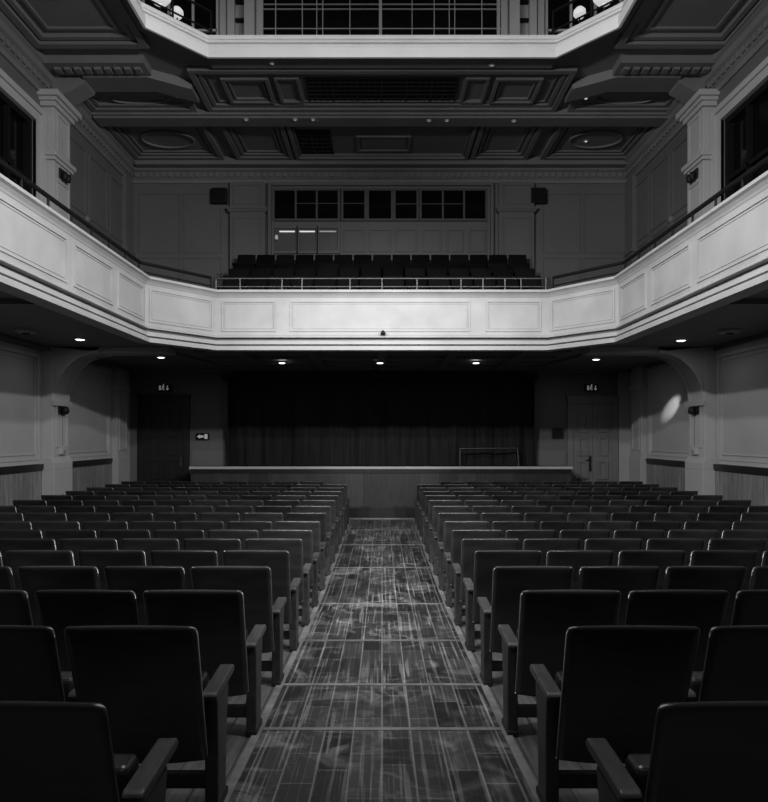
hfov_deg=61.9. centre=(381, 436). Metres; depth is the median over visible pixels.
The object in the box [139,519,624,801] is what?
floor
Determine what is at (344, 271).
seat
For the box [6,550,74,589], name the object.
seat
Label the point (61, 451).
conduit
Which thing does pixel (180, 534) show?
seat
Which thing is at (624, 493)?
seat
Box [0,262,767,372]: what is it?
balcony underside
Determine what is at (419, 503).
seat
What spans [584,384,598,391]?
exit sign
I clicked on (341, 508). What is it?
seat
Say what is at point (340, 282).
seat
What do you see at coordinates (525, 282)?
seat
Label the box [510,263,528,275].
seat
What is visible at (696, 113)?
pilaster
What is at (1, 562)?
seat
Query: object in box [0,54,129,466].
wall
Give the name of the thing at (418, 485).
seat
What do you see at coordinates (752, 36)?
crown molding
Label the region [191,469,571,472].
trim
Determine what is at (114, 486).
seat
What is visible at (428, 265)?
seat
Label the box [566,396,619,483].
door
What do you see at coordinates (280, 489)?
seat
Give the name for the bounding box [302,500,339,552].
seat
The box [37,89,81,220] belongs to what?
pilaster
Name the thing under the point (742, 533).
seat
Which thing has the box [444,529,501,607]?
seat
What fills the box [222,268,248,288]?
seat
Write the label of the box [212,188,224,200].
speaker grille
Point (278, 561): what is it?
seat
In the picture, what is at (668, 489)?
seat
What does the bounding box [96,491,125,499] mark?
seat
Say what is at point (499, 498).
seat
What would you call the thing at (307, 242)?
window
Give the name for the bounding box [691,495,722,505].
seat
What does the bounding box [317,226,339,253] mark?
window
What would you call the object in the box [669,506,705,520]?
seat
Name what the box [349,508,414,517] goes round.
baseboard
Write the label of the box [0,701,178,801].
seat
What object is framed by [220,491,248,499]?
seat
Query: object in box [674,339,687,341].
recessed light
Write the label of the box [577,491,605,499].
seat
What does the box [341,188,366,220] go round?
window
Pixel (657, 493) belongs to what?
seat
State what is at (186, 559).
seat
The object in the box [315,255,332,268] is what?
seat
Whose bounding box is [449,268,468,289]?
seat
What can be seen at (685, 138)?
trim
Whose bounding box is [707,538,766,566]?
seat
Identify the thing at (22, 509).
seat
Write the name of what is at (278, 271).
seat
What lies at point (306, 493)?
seat
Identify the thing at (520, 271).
seat
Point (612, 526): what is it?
seat
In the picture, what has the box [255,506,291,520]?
seat
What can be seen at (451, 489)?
seat
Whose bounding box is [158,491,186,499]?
seat
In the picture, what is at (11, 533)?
seat
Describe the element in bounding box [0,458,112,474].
rail
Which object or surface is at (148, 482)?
seat
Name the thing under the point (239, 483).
seat
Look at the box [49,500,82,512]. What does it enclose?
seat
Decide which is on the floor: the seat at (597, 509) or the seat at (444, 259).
the seat at (597, 509)
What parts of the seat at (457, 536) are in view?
armrest, backrest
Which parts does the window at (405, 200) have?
pane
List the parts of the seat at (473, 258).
backrest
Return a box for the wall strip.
[618,373,629,483]
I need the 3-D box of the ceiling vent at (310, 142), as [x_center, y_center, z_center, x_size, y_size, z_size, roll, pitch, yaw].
[-1.510,-6.383,13.925,0.852,0.026,1.162,0,0,0]
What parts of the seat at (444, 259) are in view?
backrest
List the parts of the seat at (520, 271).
backrest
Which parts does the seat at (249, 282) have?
seat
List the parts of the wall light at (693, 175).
plate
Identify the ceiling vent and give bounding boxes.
[13,328,37,334]
[292,130,333,154]
[304,77,459,102]
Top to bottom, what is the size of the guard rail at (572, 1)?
0.732 m
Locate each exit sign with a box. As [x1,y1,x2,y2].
[157,384,171,391]
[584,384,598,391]
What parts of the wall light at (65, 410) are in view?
plate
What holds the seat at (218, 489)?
on the floor
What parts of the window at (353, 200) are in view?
pane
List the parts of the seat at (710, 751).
armrest, seat, backrest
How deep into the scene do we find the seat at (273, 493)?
11.25 m
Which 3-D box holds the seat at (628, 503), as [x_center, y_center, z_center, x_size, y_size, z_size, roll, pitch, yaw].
[3.665,1.378,9.886,0.539,0.844,0.506,0,0,0]
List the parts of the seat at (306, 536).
backrest, armrest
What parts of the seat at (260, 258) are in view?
backrest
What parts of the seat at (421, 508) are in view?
backrest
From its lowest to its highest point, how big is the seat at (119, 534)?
0.844 m
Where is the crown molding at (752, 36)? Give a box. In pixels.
[0,0,767,183]
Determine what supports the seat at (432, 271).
on the steps
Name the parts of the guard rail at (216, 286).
rail, rail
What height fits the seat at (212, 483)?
0.844 m
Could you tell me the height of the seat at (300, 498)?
0.844 m
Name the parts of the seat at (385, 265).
backrest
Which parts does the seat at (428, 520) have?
backrest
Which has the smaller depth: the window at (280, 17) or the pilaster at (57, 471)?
the pilaster at (57, 471)
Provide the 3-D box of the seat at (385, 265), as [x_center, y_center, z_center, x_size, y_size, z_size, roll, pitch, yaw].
[0.217,-3.312,13.556,0.431,0.844,0.506,0,0,0]
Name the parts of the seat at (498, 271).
backrest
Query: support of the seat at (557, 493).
on the floor
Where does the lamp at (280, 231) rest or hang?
attached to the window at (286, 242)
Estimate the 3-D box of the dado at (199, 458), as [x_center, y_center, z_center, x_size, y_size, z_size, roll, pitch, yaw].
[-4.030,0.510,14.992,0.860,0.340,0.015,0,0,0]
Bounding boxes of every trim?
[0,346,110,466]
[70,135,122,249]
[138,182,625,287]
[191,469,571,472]
[224,520,539,801]
[349,518,414,518]
[636,136,686,252]
[648,343,767,467]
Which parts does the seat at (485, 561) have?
armrest, backrest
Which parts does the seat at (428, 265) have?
backrest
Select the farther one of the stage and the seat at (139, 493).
the stage
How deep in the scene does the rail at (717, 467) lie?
10.67 m
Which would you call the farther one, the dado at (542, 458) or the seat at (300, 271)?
the dado at (542, 458)
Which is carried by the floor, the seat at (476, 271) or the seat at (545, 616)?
the seat at (545, 616)
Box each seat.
[0,506,16,512]
[0,512,23,520]
[0,521,31,529]
[0,529,42,537]
[0,538,56,565]
[0,552,2,565]
[0,566,14,589]
[0,590,32,625]
[0,625,76,701]
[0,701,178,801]
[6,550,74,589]
[13,500,46,512]
[17,566,100,625]
[19,506,55,520]
[26,512,66,529]
[34,521,79,537]
[35,589,138,670]
[41,495,72,505]
[45,529,96,549]
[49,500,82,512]
[58,506,94,520]
[59,538,117,565]
[64,625,234,801]
[65,491,94,499]
[69,512,109,529]
[74,495,105,505]
[78,550,146,589]
[83,521,127,537]
[85,500,118,512]
[86,487,113,494]
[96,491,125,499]
[97,506,134,520]
[99,529,150,549]
[104,566,185,624]
[105,484,129,490]
[108,495,138,505]
[112,512,153,528]
[115,487,142,494]
[121,481,144,486]
[121,500,154,511]
[121,538,179,565]
[127,491,156,499]
[131,521,175,537]
[132,484,156,490]
[137,506,173,520]
[141,495,172,505]
[143,589,265,736]
[144,487,170,494]
[147,481,170,486]
[150,550,217,588]
[154,529,204,549]
[156,512,196,528]
[157,500,190,511]
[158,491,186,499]
[159,484,184,490]
[172,481,195,486]
[173,487,199,494]
[174,495,205,505]
[176,506,212,520]
[179,521,223,537]
[183,538,240,565]
[186,484,211,490]
[189,491,217,499]
[190,566,286,686]
[193,500,226,511]
[198,481,221,486]
[199,512,239,529]
[202,487,228,494]
[208,495,238,505]
[208,529,258,549]
[213,484,238,490]
[216,506,252,520]
[217,276,244,289]
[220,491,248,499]
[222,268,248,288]
[222,550,300,651]
[223,481,246,486]
[227,521,271,537]
[228,263,253,275]
[230,500,263,512]
[231,487,257,494]
[232,255,255,267]
[240,484,265,490]
[241,276,266,289]
[241,495,272,505]
[242,512,282,529]
[245,268,270,287]
[245,538,311,626]
[249,481,272,486]
[251,491,279,499]
[253,255,274,268]
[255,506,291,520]
[260,487,286,494]
[262,529,319,607]
[263,276,289,289]
[266,500,299,512]
[268,268,292,285]
[268,484,292,490]
[274,481,297,486]
[275,255,293,268]
[275,495,305,505]
[275,521,325,590]
[282,491,310,499]
[286,512,331,575]
[287,276,312,289]
[289,487,315,494]
[291,268,314,285]
[295,484,319,490]
[295,506,335,563]
[296,255,313,268]
[300,481,323,486]
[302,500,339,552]
[308,495,342,544]
[310,276,335,289]
[313,268,336,285]
[313,491,344,536]
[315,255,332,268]
[316,263,337,285]
[318,487,347,529]
[322,484,349,524]
[334,255,351,275]
[334,276,357,289]
[336,268,358,285]
[354,255,371,277]
[358,276,380,289]
[359,268,380,285]
[360,263,380,275]
[373,255,390,277]
[382,263,401,277]
[383,276,403,289]
[392,255,409,275]
[404,263,422,279]
[404,268,424,289]
[405,276,426,289]
[412,255,429,274]
[414,484,441,524]
[416,487,445,529]
[419,491,450,536]
[421,495,455,544]
[424,500,461,552]
[425,263,444,275]
[427,268,446,289]
[428,276,449,289]
[428,506,468,563]
[431,255,448,268]
[432,512,477,575]
[438,521,488,590]
[440,481,463,486]
[444,484,468,490]
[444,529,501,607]
[447,263,465,275]
[448,487,474,494]
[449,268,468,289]
[450,255,467,268]
[451,276,472,289]
[452,538,518,626]
[453,491,481,499]
[458,495,488,505]
[463,550,541,651]
[464,500,497,512]
[466,481,489,486]
[468,263,486,275]
[470,255,487,267]
[471,268,490,289]
[471,484,495,490]
[472,506,508,520]
[474,276,495,289]
[477,487,503,494]
[477,566,573,686]
[481,512,521,529]
[484,491,512,499]
[489,255,506,262]
[491,481,514,486]
[491,495,522,505]
[492,521,536,537]
[493,268,512,289]
[497,276,518,289]
[498,484,523,490]
[498,589,620,736]
[500,500,533,512]
[505,529,555,549]
[506,487,532,494]
[508,255,526,268]
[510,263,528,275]
[511,506,547,520]
[515,268,534,289]
[515,491,543,499]
[517,481,540,486]
[519,276,542,289]
[523,538,580,565]
[524,512,564,529]
[525,484,550,490]
[525,495,555,505]
[529,625,699,801]
[535,487,561,494]
[537,500,570,511]
[540,521,584,537]
[542,481,565,486]
[546,491,574,499]
[546,550,613,588]
[551,506,587,520]
[552,484,577,490]
[558,495,589,505]
[559,529,609,549]
[564,487,590,494]
[567,512,607,528]
[568,481,591,486]
[573,500,606,511]
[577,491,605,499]
[578,566,659,624]
[579,484,604,490]
[584,538,642,565]
[585,701,767,801]
[588,521,632,537]
[590,506,626,520]
[591,495,622,505]
[593,481,616,486]
[593,487,619,494]
[607,484,631,490]
[607,491,636,499]
[609,500,642,511]
[610,512,651,528]
[613,529,664,549]
[617,550,685,589]
[619,481,642,486]
[621,487,648,494]
[625,495,655,505]
[625,589,728,670]
[629,506,666,520]
[634,484,658,490]
[636,521,680,537]
[638,491,667,499]
[645,500,678,512]
[646,538,704,565]
[650,487,677,494]
[654,512,694,529]
[658,495,689,505]
[663,566,746,625]
[667,529,718,549]
[669,491,697,499]
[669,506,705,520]
[681,500,714,512]
[684,521,729,537]
[687,625,767,701]
[689,550,757,589]
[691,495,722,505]
[697,512,737,529]
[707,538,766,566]
[708,506,744,520]
[717,500,750,512]
[721,529,767,550]
[731,590,767,625]
[732,521,767,529]
[740,512,767,520]
[747,506,767,512]
[749,566,767,589]
[761,550,767,565]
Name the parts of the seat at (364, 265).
backrest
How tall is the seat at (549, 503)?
0.844 m
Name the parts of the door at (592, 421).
handle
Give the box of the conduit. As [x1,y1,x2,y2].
[58,414,66,454]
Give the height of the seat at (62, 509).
0.844 m
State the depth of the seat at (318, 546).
7.27 m
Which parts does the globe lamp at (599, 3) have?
lamp shade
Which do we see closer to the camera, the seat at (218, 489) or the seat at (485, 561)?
the seat at (485, 561)
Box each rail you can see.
[0,159,211,288]
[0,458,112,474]
[148,0,211,34]
[215,278,546,289]
[459,447,518,465]
[552,0,615,34]
[552,156,767,288]
[646,458,767,475]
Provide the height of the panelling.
0.539 m
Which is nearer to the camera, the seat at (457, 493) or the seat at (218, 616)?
the seat at (218, 616)
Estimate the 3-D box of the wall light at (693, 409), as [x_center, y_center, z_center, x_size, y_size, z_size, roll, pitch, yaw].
[5.520,-0.495,11.380,0.160,0.210,0.160,0,0,0]
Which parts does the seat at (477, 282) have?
seat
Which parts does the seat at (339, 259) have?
backrest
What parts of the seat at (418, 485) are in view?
backrest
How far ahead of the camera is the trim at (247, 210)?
14.88 m
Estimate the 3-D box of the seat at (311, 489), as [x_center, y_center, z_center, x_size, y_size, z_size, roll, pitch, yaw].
[-1.485,1.378,12.292,0.539,0.844,0.506,0,0,0]
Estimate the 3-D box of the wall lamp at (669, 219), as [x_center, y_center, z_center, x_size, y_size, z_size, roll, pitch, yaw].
[5.750,-4.310,12.820,0.080,0.260,0.180,0,0,0]
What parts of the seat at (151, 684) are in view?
backrest, seat, armrest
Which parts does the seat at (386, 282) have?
seat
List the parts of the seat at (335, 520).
backrest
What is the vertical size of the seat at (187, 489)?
0.844 m
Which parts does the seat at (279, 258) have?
backrest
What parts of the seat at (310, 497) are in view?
backrest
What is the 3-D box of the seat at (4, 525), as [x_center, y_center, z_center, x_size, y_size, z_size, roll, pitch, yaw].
[-4.210,1.378,7.480,0.539,0.844,0.506,0,0,0]
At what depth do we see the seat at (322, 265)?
13.75 m
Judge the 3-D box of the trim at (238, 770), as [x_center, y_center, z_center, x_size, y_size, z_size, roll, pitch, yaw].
[0.000,1.629,4.875,1.400,0.342,17.750,0,0,0]
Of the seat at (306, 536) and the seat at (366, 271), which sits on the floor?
the seat at (306, 536)
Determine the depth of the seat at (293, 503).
9.65 m
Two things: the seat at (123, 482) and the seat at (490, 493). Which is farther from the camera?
the seat at (123, 482)
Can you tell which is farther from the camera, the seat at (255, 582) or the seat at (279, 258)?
the seat at (279, 258)
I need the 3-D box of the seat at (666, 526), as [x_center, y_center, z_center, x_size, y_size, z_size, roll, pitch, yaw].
[3.120,1.378,7.480,0.539,0.844,0.506,0,0,0]
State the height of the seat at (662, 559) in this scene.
0.844 m
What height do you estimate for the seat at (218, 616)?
0.844 m
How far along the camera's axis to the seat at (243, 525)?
7.24 m
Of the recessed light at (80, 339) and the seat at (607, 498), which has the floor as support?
the seat at (607, 498)
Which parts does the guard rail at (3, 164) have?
rail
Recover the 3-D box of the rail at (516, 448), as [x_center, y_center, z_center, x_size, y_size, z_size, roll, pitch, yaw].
[2.420,0.464,14.527,1.358,0.436,0.250,0,0,0]
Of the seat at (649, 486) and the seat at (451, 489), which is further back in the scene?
the seat at (649, 486)
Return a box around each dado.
[192,451,227,465]
[535,451,565,465]
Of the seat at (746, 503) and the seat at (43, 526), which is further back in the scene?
the seat at (746, 503)
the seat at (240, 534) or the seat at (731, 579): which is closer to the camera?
the seat at (731, 579)
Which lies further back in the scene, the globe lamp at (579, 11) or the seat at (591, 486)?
the seat at (591, 486)
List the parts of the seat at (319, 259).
backrest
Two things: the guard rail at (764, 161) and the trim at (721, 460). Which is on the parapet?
the guard rail at (764, 161)
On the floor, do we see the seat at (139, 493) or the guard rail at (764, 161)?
the seat at (139, 493)
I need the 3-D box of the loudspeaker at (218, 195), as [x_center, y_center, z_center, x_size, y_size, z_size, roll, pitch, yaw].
[-3.785,-5.602,14.914,0.352,0.352,0.172,0,0,0]
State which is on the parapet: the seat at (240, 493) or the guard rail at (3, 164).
the guard rail at (3, 164)
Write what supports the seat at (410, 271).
on the steps
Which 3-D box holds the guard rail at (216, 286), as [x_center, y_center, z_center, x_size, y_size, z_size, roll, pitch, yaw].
[-0.017,-2.522,10.640,5.546,0.234,0.060,0,0,0]
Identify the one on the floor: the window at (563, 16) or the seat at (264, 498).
the seat at (264, 498)
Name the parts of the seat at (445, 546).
armrest, backrest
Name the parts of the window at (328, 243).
pane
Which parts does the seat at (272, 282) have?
seat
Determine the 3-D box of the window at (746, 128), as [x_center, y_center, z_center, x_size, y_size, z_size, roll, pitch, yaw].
[5.815,-4.055,9.520,0.230,3.130,3.160,0,0,0]
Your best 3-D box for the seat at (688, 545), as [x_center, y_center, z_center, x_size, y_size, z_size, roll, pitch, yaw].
[2.575,1.320,5.876,0.539,0.844,0.506,0,0,0]
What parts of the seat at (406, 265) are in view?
backrest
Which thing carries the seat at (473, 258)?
on the steps
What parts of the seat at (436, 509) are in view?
backrest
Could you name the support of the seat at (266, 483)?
on the floor
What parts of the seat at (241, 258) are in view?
backrest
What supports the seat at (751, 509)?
on the floor
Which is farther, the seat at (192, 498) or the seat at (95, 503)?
the seat at (192, 498)
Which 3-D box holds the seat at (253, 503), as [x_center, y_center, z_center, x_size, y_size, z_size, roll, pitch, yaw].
[-2.030,1.378,9.886,0.539,0.844,0.506,0,0,0]
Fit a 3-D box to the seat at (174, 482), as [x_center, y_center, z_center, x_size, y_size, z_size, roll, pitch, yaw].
[-4.210,1.378,13.896,0.539,0.844,0.506,0,0,0]
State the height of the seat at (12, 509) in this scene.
0.844 m
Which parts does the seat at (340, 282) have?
seat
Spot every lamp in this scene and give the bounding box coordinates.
[85,215,91,227]
[152,0,170,10]
[174,6,183,19]
[279,230,295,232]
[299,230,315,232]
[319,230,336,232]
[573,6,585,22]
[593,0,611,10]
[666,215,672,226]
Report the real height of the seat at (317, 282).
0.844 m
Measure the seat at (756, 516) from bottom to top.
0.844 m
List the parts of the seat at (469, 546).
armrest, backrest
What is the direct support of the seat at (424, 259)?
on the steps
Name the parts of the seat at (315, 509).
backrest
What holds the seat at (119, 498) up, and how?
on the floor
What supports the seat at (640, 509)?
on the floor
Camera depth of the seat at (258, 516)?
8.05 m
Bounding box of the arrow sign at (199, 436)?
[196,433,208,439]
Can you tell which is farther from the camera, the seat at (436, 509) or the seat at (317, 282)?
the seat at (317, 282)
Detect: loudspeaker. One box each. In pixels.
[211,188,227,203]
[531,188,545,203]
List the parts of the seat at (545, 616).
armrest, backrest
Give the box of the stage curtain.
[226,373,534,464]
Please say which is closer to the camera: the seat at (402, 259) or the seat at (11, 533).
the seat at (11, 533)
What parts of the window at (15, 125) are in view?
pane, sash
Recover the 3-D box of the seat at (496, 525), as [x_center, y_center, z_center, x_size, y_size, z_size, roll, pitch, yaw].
[1.485,1.378,7.480,0.539,0.844,0.506,0,0,0]
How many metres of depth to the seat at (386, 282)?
12.18 m
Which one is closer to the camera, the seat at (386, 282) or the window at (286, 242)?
the seat at (386, 282)
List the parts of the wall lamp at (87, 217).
lamp shade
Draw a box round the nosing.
[189,466,572,468]
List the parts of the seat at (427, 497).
backrest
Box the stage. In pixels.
[191,473,570,507]
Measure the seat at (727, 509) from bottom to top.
0.844 m
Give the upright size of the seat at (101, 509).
0.844 m
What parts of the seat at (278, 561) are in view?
backrest, armrest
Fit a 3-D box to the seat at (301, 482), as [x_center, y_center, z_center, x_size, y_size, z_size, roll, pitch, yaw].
[-1.485,1.378,13.896,0.539,0.844,0.506,0,0,0]
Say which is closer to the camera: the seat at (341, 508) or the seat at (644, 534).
the seat at (644, 534)
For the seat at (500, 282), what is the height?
0.844 m
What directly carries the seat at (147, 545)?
on the floor
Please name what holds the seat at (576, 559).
on the floor
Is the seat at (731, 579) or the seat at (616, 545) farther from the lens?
the seat at (616, 545)
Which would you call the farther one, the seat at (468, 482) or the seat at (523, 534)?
the seat at (468, 482)
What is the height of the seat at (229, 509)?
0.844 m
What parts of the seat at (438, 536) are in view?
backrest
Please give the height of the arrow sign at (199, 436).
0.160 m
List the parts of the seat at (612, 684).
armrest, seat, backrest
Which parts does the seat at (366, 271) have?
backrest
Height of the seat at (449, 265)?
0.844 m
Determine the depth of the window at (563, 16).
11.88 m
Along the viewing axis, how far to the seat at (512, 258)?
14.49 m
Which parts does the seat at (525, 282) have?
seat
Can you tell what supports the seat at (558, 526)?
on the floor
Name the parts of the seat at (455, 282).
seat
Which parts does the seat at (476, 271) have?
backrest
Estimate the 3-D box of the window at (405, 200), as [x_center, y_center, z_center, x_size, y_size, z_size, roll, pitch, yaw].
[0.562,-5.414,14.960,0.592,0.756,0.060,0,0,0]
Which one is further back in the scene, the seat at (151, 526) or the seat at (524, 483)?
the seat at (524, 483)
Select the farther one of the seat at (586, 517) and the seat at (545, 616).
the seat at (586, 517)
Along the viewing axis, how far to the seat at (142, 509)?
8.85 m
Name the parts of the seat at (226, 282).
seat, backrest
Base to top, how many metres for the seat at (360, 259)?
0.844 m
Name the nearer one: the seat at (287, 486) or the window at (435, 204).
the seat at (287, 486)
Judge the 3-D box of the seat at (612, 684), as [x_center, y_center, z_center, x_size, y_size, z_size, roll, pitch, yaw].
[0.940,1.141,2.668,0.539,0.844,0.506,0,0,0]
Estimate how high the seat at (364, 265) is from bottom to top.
0.844 m
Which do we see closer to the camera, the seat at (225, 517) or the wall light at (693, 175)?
the seat at (225, 517)
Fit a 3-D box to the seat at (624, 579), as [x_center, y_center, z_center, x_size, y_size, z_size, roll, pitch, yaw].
[1.485,1.238,4.272,0.539,0.844,0.506,0,0,0]
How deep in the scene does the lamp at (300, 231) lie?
14.94 m
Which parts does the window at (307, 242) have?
pane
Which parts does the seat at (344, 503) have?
backrest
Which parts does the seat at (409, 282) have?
seat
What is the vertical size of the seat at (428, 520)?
0.844 m
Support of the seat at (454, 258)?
on the steps
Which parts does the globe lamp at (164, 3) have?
lamp shade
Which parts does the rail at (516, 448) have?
leg, rail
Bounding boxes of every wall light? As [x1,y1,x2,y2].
[58,406,69,414]
[59,168,70,182]
[686,168,698,182]
[688,406,698,414]
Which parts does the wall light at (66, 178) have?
plate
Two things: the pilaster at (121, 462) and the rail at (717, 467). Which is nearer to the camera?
the rail at (717, 467)
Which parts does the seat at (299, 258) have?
backrest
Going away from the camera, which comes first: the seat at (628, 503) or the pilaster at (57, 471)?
the seat at (628, 503)
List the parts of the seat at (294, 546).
backrest, armrest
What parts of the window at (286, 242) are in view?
pane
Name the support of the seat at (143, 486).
on the floor
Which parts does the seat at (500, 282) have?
seat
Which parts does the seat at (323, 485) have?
backrest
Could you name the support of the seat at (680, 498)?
on the floor
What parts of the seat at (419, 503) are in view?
backrest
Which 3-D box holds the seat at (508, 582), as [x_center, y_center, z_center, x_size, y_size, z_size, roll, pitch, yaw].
[0.940,1.238,4.272,0.539,0.844,0.506,0,0,0]
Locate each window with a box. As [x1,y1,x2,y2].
[0,68,45,203]
[142,0,218,34]
[263,0,500,34]
[271,226,297,253]
[272,188,339,220]
[296,226,317,253]
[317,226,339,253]
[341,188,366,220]
[367,188,392,220]
[393,188,418,220]
[419,188,487,220]
[545,0,621,34]
[711,56,767,208]
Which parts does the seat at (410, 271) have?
backrest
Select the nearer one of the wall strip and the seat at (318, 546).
the seat at (318, 546)
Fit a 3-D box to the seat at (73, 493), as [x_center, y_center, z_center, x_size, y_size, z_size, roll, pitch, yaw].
[-5.314,1.378,11.490,0.567,0.844,0.506,0,0,0]
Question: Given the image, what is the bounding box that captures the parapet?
[0,170,767,351]
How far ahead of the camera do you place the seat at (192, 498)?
10.45 m
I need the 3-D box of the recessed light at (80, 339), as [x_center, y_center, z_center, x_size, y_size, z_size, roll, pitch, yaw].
[-4.832,-1.548,10.240,0.200,0.024,0.197,0,0,0]
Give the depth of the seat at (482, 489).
12.05 m
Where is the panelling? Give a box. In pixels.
[343,229,484,251]
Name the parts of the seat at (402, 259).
backrest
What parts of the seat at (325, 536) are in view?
backrest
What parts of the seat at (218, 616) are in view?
backrest, armrest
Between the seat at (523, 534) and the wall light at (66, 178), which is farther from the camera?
the wall light at (66, 178)
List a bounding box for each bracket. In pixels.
[52,347,174,406]
[582,347,704,406]
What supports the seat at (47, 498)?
on the floor
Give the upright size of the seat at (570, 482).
0.844 m
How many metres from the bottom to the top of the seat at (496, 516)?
0.844 m
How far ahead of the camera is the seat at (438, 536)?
8.07 m
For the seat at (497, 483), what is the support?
on the floor
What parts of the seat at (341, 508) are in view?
backrest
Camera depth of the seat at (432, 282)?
12.18 m
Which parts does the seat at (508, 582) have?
armrest, backrest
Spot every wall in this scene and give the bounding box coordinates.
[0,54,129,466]
[130,184,625,480]
[140,0,623,34]
[630,42,767,467]
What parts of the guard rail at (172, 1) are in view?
post, rail, post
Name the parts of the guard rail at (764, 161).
rail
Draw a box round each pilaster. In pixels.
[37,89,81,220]
[40,347,71,494]
[111,368,129,483]
[122,175,134,263]
[624,175,637,267]
[628,365,647,483]
[676,89,719,225]
[685,347,716,494]
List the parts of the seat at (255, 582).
backrest, armrest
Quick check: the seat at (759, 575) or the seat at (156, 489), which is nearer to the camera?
the seat at (759, 575)
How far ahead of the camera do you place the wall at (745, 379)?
12.21 m
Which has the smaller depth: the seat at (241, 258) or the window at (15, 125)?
the window at (15, 125)
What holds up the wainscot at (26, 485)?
attached to the wall at (87, 416)
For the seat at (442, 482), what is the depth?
13.66 m
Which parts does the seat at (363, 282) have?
seat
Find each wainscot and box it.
[0,464,111,505]
[646,462,767,505]
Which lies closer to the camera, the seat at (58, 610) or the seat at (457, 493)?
the seat at (58, 610)
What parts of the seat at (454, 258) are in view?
backrest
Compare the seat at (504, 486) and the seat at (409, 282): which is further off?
the seat at (504, 486)
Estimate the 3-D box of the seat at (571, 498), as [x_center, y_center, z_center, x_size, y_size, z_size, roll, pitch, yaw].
[3.120,1.378,10.688,0.539,0.844,0.506,0,0,0]
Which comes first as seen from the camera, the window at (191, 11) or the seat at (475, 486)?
the window at (191, 11)
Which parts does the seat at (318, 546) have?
backrest, armrest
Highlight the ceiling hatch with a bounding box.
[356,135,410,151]
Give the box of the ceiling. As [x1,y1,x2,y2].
[0,0,764,167]
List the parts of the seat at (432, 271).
backrest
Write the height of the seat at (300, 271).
0.844 m
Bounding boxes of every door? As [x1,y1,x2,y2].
[136,394,190,483]
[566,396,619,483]
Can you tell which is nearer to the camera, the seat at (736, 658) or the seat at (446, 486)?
the seat at (736, 658)
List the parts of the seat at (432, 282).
seat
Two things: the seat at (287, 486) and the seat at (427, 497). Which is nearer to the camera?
the seat at (427, 497)
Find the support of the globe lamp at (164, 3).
on the ceiling
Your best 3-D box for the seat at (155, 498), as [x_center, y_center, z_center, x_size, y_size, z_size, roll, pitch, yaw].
[-3.665,1.378,10.688,0.539,0.844,0.506,0,0,0]
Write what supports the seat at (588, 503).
on the floor
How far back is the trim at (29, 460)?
10.95 m
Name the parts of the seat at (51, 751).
backrest, seat, armrest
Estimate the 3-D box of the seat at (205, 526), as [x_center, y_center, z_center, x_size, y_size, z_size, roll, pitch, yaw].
[-2.030,1.378,7.480,0.539,0.844,0.506,0,0,0]
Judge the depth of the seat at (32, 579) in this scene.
4.05 m
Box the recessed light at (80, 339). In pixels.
[73,338,86,340]
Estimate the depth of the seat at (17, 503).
9.65 m
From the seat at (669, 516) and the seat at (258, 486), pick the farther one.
the seat at (258, 486)
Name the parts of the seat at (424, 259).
backrest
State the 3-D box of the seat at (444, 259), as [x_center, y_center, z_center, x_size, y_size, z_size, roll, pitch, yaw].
[1.305,-3.707,14.306,0.431,0.844,0.506,0,0,0]
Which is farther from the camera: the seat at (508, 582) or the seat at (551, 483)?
the seat at (551, 483)
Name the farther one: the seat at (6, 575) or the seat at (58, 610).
the seat at (6, 575)
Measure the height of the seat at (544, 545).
0.844 m
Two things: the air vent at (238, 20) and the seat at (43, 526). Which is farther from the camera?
the air vent at (238, 20)
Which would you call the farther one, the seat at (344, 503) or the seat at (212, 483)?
the seat at (212, 483)
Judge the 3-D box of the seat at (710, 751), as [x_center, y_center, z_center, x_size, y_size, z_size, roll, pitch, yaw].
[0.940,1.098,1.866,0.539,0.844,0.506,0,0,0]
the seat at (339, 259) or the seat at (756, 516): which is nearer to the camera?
the seat at (756, 516)
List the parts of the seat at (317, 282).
seat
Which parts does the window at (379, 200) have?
pane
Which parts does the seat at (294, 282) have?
seat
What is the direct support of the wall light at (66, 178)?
attached to the pilaster at (60, 113)
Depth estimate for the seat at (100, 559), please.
4.84 m
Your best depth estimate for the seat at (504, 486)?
12.85 m
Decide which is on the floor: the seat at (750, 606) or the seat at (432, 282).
the seat at (750, 606)
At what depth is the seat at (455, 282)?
12.18 m
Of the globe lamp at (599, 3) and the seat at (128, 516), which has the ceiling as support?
the globe lamp at (599, 3)
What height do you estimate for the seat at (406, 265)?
0.844 m
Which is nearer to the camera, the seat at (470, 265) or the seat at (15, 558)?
the seat at (15, 558)
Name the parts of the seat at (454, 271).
backrest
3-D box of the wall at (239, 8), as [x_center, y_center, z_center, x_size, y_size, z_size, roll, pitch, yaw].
[0.000,-8.110,4.350,9.500,3.380,15.400,0,0,0]
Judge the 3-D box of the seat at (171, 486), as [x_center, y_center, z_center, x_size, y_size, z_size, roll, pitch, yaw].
[-4.210,1.378,13.094,0.539,0.844,0.506,0,0,0]
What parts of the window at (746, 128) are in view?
sash, pane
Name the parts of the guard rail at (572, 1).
post, rail, post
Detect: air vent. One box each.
[235,0,243,4]
[235,18,243,22]
[520,0,528,4]
[520,18,528,22]
[717,328,741,334]
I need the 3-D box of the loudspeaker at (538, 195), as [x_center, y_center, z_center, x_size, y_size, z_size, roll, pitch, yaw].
[3.633,-5.602,14.914,0.352,0.352,0.172,0,0,0]

